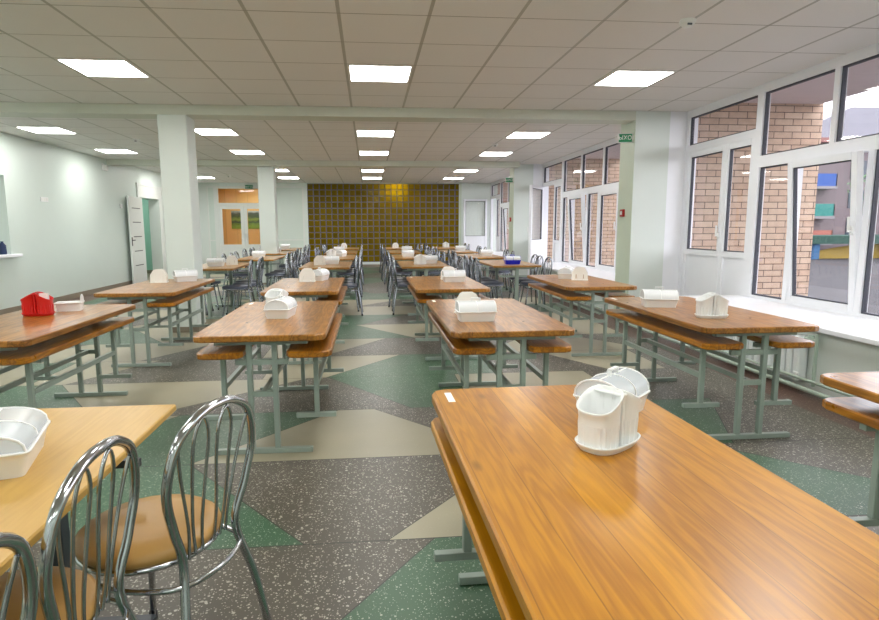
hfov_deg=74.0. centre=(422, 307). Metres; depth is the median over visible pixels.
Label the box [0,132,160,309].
wall
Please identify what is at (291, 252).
cafe chair
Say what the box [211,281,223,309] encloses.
cafe chair
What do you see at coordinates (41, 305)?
cup
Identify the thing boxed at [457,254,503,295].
table
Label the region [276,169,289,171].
recessed light
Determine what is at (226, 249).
door
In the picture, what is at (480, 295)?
bench
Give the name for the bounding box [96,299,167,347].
bench
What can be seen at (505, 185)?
wall
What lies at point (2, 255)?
trim
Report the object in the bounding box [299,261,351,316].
table
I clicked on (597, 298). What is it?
wall
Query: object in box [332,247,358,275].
table
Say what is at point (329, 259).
bread box
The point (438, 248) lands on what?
table
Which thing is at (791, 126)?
wall
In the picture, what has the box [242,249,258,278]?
cafe chair
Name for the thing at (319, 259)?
napkin holder
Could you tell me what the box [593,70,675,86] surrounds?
recessed light
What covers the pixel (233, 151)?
recessed light
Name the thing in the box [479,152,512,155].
recessed light
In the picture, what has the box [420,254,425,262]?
cup
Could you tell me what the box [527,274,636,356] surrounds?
table
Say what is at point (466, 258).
cafe chair
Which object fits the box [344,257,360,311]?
cafe chair
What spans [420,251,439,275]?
cafe chair
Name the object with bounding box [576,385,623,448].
cup
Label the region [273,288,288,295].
cup
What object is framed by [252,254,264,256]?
tray
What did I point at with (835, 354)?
wall
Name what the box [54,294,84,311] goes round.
bread box
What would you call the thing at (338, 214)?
glass wall
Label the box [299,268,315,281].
napkin holder
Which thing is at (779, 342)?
bench
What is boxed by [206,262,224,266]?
tray
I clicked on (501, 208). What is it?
window
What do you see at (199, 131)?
recessed light
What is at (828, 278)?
ground
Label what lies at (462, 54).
ceiling
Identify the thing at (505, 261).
tray
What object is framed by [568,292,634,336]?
bench
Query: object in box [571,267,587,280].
napkin holder
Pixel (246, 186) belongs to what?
exit sign
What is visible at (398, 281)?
cafe chair
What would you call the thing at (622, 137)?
exit sign
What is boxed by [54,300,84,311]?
tray
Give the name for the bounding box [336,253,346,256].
tray
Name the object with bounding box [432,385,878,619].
table
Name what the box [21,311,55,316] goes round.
tray
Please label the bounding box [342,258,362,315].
cafe chair
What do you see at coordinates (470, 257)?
cafe chair
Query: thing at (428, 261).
tray
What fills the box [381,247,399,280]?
cafe chair
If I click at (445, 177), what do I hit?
recessed light
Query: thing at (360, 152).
recessed light
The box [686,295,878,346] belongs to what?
trim
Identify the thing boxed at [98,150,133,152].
diffuser
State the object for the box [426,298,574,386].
table
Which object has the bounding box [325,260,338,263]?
tray
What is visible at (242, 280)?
cafe chair
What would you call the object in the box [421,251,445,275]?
cafe chair
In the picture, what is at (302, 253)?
cafe chair
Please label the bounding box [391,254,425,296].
table
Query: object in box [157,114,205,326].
wall column
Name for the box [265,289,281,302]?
cup
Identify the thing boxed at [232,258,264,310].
cafe chair
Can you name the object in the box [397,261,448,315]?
table
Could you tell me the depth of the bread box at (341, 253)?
11.71 m
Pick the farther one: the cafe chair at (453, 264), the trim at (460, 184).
the trim at (460, 184)
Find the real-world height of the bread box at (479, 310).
0.146 m
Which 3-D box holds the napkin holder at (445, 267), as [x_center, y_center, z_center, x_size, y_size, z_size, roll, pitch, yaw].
[0.297,-0.398,6.704,0.180,0.148,0.100,-2,8,-11]
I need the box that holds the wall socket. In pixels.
[40,197,48,201]
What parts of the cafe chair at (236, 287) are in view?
leg, leg, seat, frame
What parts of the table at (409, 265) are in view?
rail, leg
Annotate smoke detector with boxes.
[679,17,695,28]
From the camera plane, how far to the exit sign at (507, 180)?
14.07 m
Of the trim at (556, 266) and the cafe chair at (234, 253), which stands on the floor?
the cafe chair at (234, 253)
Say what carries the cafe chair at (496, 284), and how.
on the floor
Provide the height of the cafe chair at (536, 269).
0.854 m
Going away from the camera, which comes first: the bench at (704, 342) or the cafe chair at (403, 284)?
the bench at (704, 342)
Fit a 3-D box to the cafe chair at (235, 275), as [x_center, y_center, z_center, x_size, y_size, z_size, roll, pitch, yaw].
[-3.548,-0.608,11.060,0.475,0.854,0.430,-1,8,-7]
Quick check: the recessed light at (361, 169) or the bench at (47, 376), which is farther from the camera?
the recessed light at (361, 169)
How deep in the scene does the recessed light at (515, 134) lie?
9.48 m
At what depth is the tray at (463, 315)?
3.69 m
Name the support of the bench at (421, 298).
hanging from the table at (430, 285)
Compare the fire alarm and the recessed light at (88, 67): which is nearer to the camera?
the recessed light at (88, 67)
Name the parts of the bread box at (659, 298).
lid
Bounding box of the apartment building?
[813,107,878,249]
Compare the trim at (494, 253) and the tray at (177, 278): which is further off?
the trim at (494, 253)
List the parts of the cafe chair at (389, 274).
frame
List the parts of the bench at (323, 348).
seat, leg, leg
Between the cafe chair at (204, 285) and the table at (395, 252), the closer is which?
the cafe chair at (204, 285)
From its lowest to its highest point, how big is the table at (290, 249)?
0.740 m
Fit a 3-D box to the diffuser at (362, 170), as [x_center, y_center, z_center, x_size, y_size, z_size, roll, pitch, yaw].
[-1.325,-3.616,15.396,0.570,0.004,0.570,-1,8,-5]
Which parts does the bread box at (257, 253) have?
lid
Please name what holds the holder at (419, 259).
on the table at (409, 265)
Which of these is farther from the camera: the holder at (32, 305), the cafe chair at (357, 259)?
the cafe chair at (357, 259)
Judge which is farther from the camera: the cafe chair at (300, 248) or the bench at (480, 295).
the cafe chair at (300, 248)
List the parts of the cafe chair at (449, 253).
frame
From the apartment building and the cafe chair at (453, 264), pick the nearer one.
the cafe chair at (453, 264)
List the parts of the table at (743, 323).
leg, leg, leg, rail, leg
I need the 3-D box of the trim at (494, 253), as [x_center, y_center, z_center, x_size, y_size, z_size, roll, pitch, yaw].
[2.315,-1.505,16.796,0.735,0.044,4.120,-1,8,-5]
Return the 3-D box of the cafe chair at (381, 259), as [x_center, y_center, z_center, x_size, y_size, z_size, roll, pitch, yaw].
[-1.049,-1.464,17.200,0.475,0.854,0.430,-1,8,-7]
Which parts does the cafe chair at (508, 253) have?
frame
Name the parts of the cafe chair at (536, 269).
seat, frame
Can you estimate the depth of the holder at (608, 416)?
1.56 m
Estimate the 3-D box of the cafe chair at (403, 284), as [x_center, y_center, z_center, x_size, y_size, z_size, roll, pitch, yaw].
[-0.235,-0.340,8.997,0.475,0.854,0.430,-1,8,-3]
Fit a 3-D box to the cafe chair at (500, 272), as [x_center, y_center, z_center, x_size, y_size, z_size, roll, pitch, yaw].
[1.569,-0.695,11.521,0.475,0.854,0.430,-1,8,-2]
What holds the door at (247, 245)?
in the wall at (475, 210)
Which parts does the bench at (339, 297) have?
seat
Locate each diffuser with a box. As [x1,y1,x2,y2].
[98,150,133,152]
[362,170,383,171]
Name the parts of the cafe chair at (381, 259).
frame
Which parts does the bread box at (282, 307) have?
lid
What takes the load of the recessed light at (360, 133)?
in the ceiling at (462, 54)
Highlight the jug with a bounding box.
[0,241,6,254]
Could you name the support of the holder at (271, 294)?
on the table at (248, 325)
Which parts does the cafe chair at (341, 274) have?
seat, frame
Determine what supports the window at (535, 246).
in the wall at (597, 298)
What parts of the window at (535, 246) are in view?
door, door, sash, sash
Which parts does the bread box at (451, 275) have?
lid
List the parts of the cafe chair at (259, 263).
seat, frame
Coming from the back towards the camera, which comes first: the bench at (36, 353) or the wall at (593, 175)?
the wall at (593, 175)
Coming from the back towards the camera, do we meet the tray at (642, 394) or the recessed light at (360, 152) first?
the recessed light at (360, 152)
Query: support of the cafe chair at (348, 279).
on the floor
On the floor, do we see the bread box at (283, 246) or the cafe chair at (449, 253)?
the cafe chair at (449, 253)
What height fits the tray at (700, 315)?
0.022 m
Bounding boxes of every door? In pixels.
[126,196,147,283]
[219,206,245,260]
[244,206,260,255]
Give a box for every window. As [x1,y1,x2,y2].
[463,176,509,253]
[527,137,619,274]
[678,42,878,320]
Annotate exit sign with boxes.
[244,185,253,188]
[505,177,513,182]
[615,133,633,142]
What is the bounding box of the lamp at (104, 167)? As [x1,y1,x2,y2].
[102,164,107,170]
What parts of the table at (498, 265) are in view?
leg, leg, rail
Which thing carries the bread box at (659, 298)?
on the table at (743, 323)
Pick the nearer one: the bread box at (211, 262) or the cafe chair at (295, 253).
the bread box at (211, 262)
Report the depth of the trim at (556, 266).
10.43 m
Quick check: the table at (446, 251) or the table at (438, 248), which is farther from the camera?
the table at (438, 248)
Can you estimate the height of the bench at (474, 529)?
0.448 m
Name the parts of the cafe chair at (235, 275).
frame, seat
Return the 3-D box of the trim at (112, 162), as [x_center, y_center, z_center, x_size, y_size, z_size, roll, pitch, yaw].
[-2.319,-3.256,13.184,9.128,0.127,0.320,-1,8,-5]
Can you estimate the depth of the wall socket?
10.15 m
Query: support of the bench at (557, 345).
hanging from the table at (513, 320)
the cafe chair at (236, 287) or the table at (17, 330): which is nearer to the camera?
the table at (17, 330)
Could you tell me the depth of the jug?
8.98 m
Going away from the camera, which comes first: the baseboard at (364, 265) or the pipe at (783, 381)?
the pipe at (783, 381)
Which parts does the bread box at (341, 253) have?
lid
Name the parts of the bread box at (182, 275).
lid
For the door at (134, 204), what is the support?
in the wall at (76, 241)
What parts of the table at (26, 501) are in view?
leg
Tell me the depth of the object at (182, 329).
7.45 m
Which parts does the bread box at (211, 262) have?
lid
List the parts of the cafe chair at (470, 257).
frame, seat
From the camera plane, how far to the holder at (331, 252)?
11.50 m
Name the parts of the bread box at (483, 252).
lid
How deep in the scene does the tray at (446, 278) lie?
6.38 m
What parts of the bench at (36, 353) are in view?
leg, seat rail, seat, leg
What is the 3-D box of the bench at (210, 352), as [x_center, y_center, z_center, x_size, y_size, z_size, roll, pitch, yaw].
[-1.217,0.377,4.043,0.276,0.448,1.530,-1,8,-5]
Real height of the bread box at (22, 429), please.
0.132 m
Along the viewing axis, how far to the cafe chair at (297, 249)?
13.59 m
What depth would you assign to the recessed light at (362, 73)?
5.68 m
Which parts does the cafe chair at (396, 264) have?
frame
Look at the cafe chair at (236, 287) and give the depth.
8.66 m
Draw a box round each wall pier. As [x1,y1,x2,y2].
[508,164,548,274]
[614,111,698,308]
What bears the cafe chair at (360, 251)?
on the floor
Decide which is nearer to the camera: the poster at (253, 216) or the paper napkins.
the paper napkins
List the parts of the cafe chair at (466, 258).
frame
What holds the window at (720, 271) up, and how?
in the wall at (835, 354)
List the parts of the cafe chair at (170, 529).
seat, leg, frame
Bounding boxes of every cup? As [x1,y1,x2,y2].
[20,292,37,313]
[34,291,53,312]
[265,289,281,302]
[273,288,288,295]
[414,254,419,262]
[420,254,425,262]
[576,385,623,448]
[597,384,641,443]
[696,292,714,315]
[711,292,728,315]
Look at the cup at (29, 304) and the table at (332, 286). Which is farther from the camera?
the table at (332, 286)
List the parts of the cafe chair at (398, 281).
frame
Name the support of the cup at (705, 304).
on the holder at (710, 305)
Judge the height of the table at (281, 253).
0.740 m
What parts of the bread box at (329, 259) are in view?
lid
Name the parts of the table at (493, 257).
leg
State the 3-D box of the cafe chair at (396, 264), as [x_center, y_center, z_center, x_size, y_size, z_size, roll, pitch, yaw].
[-0.691,-0.996,13.781,0.475,0.854,0.430,-1,8,-5]
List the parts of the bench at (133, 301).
leg, seat, leg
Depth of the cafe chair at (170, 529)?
1.61 m
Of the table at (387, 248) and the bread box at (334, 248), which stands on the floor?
the table at (387, 248)
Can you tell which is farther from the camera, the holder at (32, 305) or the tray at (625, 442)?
the holder at (32, 305)
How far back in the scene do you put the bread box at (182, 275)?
6.59 m
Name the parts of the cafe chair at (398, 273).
frame, seat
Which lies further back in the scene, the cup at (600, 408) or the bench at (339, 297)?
the bench at (339, 297)
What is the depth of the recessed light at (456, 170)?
15.56 m
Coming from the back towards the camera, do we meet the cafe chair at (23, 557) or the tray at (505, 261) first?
the tray at (505, 261)
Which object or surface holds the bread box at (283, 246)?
on the table at (290, 249)
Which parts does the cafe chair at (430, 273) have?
seat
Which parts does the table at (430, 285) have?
rail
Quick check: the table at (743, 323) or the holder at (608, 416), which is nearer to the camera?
the holder at (608, 416)
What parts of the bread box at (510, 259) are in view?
lid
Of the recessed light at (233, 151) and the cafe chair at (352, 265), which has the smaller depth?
the recessed light at (233, 151)
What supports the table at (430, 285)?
on the floor
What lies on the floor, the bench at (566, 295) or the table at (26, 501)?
the table at (26, 501)
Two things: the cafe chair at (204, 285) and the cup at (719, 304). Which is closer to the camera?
the cup at (719, 304)
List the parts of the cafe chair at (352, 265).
frame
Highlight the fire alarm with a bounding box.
[620,209,624,216]
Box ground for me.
[808,258,878,313]
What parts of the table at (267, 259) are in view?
leg, leg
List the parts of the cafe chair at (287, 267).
frame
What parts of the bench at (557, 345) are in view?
leg, seat, leg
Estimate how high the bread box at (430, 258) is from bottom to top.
0.146 m
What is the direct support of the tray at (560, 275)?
on the bread box at (565, 272)
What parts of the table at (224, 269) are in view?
leg, rail, leg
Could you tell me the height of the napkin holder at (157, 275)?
0.148 m
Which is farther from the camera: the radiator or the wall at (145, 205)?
the wall at (145, 205)
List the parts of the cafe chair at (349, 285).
seat, frame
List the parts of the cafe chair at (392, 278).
frame, seat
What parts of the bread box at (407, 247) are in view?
lid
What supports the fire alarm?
attached to the wall pier at (651, 170)
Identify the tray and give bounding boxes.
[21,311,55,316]
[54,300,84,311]
[173,275,197,281]
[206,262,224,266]
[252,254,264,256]
[263,305,297,318]
[315,274,328,280]
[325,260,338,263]
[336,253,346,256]
[402,253,414,256]
[426,259,437,263]
[441,275,465,281]
[454,309,495,321]
[455,248,465,250]
[479,252,492,255]
[504,260,520,263]
[557,273,571,278]
[573,390,649,411]
[575,432,640,455]
[639,296,678,307]
[694,313,727,318]
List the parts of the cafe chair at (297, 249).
frame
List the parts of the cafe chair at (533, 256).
frame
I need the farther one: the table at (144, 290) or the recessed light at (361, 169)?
the recessed light at (361, 169)
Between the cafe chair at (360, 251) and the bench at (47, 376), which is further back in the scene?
the cafe chair at (360, 251)
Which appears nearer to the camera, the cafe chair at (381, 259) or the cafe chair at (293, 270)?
the cafe chair at (293, 270)
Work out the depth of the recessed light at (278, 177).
17.49 m
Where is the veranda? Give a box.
[811,235,878,258]
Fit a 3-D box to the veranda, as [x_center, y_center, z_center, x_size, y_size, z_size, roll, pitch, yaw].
[31.607,-4.301,40.880,13.500,1.570,4.000,-1,8,-5]
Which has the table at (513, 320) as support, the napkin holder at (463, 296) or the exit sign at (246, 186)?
the napkin holder at (463, 296)
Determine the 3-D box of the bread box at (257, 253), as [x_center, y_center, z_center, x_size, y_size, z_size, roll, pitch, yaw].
[-3.293,-1.088,11.707,0.255,0.146,0.175,-1,8,-5]
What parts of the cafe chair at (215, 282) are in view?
leg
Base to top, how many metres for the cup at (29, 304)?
0.157 m
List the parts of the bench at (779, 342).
leg, seat, leg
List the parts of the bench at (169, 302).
leg, seat, leg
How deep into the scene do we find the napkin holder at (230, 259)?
9.23 m
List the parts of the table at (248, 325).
leg, rail, leg, leg, leg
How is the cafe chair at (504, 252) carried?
on the floor
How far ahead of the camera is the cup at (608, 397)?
1.58 m
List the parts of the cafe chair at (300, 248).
frame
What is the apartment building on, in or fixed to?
on the ground
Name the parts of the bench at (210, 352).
leg, seat, leg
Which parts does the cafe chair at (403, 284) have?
frame, seat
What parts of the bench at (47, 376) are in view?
leg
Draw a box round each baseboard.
[0,281,132,314]
[363,264,385,266]
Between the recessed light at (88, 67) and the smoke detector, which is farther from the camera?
the recessed light at (88, 67)
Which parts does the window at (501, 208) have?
door, door, sash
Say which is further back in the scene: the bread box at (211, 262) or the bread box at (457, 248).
the bread box at (457, 248)
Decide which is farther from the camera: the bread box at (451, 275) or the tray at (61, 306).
the bread box at (451, 275)
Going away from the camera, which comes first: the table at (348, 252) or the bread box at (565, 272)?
the bread box at (565, 272)
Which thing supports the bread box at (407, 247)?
on the table at (395, 252)
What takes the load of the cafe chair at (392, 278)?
on the floor
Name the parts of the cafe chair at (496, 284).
frame, seat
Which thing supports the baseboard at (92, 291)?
attached to the wall at (76, 241)
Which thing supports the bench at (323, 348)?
hanging from the table at (248, 325)
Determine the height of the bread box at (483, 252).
0.146 m
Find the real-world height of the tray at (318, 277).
0.064 m
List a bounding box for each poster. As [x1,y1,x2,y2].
[231,211,240,228]
[248,211,259,228]
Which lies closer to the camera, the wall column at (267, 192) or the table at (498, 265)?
the table at (498, 265)
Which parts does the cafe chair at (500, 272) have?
seat, frame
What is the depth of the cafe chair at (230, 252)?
11.50 m
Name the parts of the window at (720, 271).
door, handle, door, sash, handle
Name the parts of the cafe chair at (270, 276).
seat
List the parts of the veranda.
post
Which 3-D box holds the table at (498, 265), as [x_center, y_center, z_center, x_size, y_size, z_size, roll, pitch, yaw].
[1.369,-0.373,9.605,0.740,0.740,1.550,-1,8,-5]
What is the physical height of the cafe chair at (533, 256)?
0.854 m
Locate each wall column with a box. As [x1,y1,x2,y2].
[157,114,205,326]
[257,166,279,282]
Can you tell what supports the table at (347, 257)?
on the floor
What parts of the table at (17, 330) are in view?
rail, leg, leg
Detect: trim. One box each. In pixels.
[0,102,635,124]
[0,254,22,257]
[106,159,519,167]
[135,183,166,272]
[459,183,461,245]
[493,252,507,255]
[539,262,614,280]
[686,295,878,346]
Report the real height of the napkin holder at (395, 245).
0.148 m
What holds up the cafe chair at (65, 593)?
on the floor
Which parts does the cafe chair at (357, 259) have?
frame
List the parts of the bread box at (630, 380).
lid, lid handle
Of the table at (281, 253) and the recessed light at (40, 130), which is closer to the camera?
the recessed light at (40, 130)
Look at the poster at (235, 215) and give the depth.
21.50 m
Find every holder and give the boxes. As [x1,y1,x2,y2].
[20,291,55,316]
[150,269,168,282]
[226,255,237,264]
[265,288,288,302]
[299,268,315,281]
[314,255,325,264]
[326,249,335,255]
[392,243,398,247]
[414,254,425,264]
[440,266,454,279]
[443,242,448,247]
[454,292,478,314]
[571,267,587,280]
[575,384,641,455]
[694,292,728,318]
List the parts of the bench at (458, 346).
leg, seat, leg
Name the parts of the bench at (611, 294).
leg, seat, leg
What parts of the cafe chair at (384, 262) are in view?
frame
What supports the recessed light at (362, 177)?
in the ceiling at (462, 54)
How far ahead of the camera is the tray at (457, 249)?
14.31 m
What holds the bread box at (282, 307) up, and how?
on the table at (248, 325)
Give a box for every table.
[0,304,135,397]
[0,404,175,619]
[94,279,214,366]
[193,301,337,454]
[202,262,248,318]
[234,256,284,298]
[260,278,344,364]
[263,251,293,285]
[281,248,301,272]
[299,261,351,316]
[322,255,354,297]
[324,251,357,260]
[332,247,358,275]
[386,247,412,271]
[388,250,421,283]
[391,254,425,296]
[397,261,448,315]
[406,276,490,359]
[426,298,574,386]
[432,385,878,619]
[434,247,454,254]
[439,250,477,265]
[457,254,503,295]
[476,260,541,300]
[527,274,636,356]
[604,296,818,439]
[820,371,878,534]
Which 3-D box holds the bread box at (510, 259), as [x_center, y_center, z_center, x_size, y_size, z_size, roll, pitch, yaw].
[1.404,-0.758,9.150,0.255,0.146,0.175,-1,8,-5]
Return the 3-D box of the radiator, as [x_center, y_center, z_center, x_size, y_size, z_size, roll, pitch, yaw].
[3.034,0.334,5.209,0.105,0.420,1.257,-1,8,-5]
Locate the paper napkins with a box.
[39,293,48,298]
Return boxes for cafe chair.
[0,435,139,619]
[0,532,38,619]
[75,395,271,619]
[204,285,213,312]
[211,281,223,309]
[221,253,247,299]
[222,259,254,316]
[229,252,253,293]
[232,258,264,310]
[233,251,259,289]
[235,256,265,308]
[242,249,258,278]
[265,253,288,286]
[270,252,292,283]
[274,251,296,281]
[279,248,298,279]
[282,248,300,277]
[285,259,314,300]
[290,258,317,298]
[301,252,305,265]
[337,252,362,296]
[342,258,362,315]
[344,251,362,294]
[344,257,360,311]
[345,256,358,303]
[350,248,363,284]
[379,244,391,272]
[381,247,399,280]
[384,247,401,284]
[387,251,409,291]
[388,252,411,296]
[388,255,415,306]
[392,257,419,309]
[392,258,421,314]
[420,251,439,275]
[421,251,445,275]
[439,257,463,295]
[448,249,462,268]
[451,255,456,298]
[464,255,490,298]
[469,256,497,298]
[473,257,503,298]
[485,249,507,289]
[489,250,509,291]
[490,251,514,292]
[508,254,538,301]
[512,255,543,304]
[520,257,552,308]
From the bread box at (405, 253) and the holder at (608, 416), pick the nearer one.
the holder at (608, 416)
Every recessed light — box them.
[17,127,76,133]
[56,59,149,77]
[94,149,137,153]
[195,129,237,134]
[229,150,264,153]
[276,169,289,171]
[278,177,299,178]
[348,65,411,81]
[356,130,394,136]
[359,151,388,154]
[361,169,383,171]
[362,177,381,178]
[443,177,464,178]
[454,170,477,171]
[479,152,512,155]
[506,132,550,137]
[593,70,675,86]
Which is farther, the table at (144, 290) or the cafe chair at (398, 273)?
the cafe chair at (398, 273)
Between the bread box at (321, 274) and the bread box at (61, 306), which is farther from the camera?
the bread box at (321, 274)
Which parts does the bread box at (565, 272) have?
lid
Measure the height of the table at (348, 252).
0.740 m
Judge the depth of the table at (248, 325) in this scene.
3.44 m
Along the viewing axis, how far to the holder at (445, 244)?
16.80 m
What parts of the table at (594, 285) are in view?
leg, leg, leg, rail, leg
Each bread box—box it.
[0,406,50,479]
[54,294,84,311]
[172,268,197,281]
[206,257,224,266]
[252,250,265,256]
[263,295,297,318]
[281,243,289,248]
[313,267,329,280]
[324,255,338,263]
[333,246,343,250]
[336,249,346,256]
[402,245,411,249]
[402,249,414,256]
[423,254,437,263]
[441,268,465,281]
[454,297,496,321]
[455,245,465,250]
[479,248,492,255]
[504,255,520,263]
[557,265,573,278]
[573,366,649,411]
[639,287,678,307]
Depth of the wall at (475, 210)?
19.64 m
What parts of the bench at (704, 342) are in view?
leg, seat, leg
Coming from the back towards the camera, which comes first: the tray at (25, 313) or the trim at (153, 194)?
the trim at (153, 194)
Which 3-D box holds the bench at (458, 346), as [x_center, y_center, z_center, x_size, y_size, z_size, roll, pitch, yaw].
[0.240,0.356,4.146,0.276,0.448,1.530,-1,8,-5]
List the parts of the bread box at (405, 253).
lid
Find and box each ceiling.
[0,0,878,182]
[576,57,878,158]
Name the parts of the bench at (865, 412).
seat, seat rail, leg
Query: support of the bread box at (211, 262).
on the table at (224, 269)
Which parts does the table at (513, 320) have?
leg, leg, leg, rail, leg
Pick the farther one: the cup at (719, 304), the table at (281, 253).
the table at (281, 253)
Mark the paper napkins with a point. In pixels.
(44, 295)
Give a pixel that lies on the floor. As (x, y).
(351, 527)
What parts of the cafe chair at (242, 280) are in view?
seat, frame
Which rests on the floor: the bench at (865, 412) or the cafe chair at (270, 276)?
the cafe chair at (270, 276)
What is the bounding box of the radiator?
[725,333,819,386]
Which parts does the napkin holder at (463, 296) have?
panel, panel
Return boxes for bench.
[0,317,133,408]
[0,356,58,379]
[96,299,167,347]
[146,287,213,345]
[196,343,271,420]
[285,313,343,417]
[316,286,348,343]
[408,285,441,340]
[428,312,496,388]
[431,417,525,619]
[455,293,488,298]
[489,336,571,385]
[528,283,591,337]
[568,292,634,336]
[606,309,743,407]
[667,335,814,405]
[822,397,878,526]
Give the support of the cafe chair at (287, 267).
on the floor
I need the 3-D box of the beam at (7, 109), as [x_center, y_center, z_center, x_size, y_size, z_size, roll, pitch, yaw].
[-1.776,-2.459,7.363,9.128,0.127,0.320,-1,8,-5]
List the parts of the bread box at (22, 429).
lid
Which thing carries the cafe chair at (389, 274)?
on the floor
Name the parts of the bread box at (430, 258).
lid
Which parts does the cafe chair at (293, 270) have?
frame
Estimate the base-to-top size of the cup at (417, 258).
0.157 m
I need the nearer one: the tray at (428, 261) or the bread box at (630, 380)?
the bread box at (630, 380)
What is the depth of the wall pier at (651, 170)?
7.82 m
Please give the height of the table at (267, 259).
0.740 m
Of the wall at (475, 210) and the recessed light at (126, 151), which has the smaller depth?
the recessed light at (126, 151)
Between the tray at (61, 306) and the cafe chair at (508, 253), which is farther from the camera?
the cafe chair at (508, 253)
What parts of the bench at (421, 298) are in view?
leg, seat, leg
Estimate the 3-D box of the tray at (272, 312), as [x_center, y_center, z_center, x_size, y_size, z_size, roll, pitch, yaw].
[-0.962,0.028,3.958,0.175,0.064,0.255,0,8,2]
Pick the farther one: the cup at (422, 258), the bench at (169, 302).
the cup at (422, 258)
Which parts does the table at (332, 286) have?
rail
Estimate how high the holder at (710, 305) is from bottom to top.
0.166 m
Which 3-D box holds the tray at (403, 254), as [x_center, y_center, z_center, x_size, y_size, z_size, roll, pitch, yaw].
[-0.298,-1.058,11.687,0.255,0.064,0.175,-1,8,-5]
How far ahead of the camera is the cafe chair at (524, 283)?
9.11 m
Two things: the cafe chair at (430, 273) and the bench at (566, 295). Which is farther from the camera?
the cafe chair at (430, 273)
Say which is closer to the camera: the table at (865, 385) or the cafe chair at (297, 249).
the table at (865, 385)
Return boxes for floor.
[0,266,878,619]
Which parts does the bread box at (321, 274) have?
lid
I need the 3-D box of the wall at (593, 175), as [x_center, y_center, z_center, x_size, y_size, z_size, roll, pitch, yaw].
[3.975,-1.877,14.731,1.890,4.300,0.380,-1,8,-5]
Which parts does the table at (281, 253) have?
leg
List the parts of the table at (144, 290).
leg, rail, leg, leg, leg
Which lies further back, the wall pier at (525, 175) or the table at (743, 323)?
the wall pier at (525, 175)
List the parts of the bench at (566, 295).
leg, seat, leg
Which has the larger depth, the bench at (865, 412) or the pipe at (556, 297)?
the pipe at (556, 297)
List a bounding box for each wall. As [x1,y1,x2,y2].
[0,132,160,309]
[142,199,152,269]
[198,183,497,267]
[307,184,458,261]
[498,182,508,249]
[529,268,613,310]
[547,159,619,265]
[691,103,823,296]
[779,332,878,396]
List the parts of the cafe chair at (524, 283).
seat, frame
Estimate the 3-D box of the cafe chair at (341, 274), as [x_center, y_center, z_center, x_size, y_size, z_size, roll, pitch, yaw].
[-1.412,-0.645,11.256,0.475,0.854,0.430,-1,8,-6]
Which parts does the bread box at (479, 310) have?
lid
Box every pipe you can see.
[511,280,601,314]
[619,321,856,398]
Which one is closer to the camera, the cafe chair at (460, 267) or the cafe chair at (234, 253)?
the cafe chair at (460, 267)

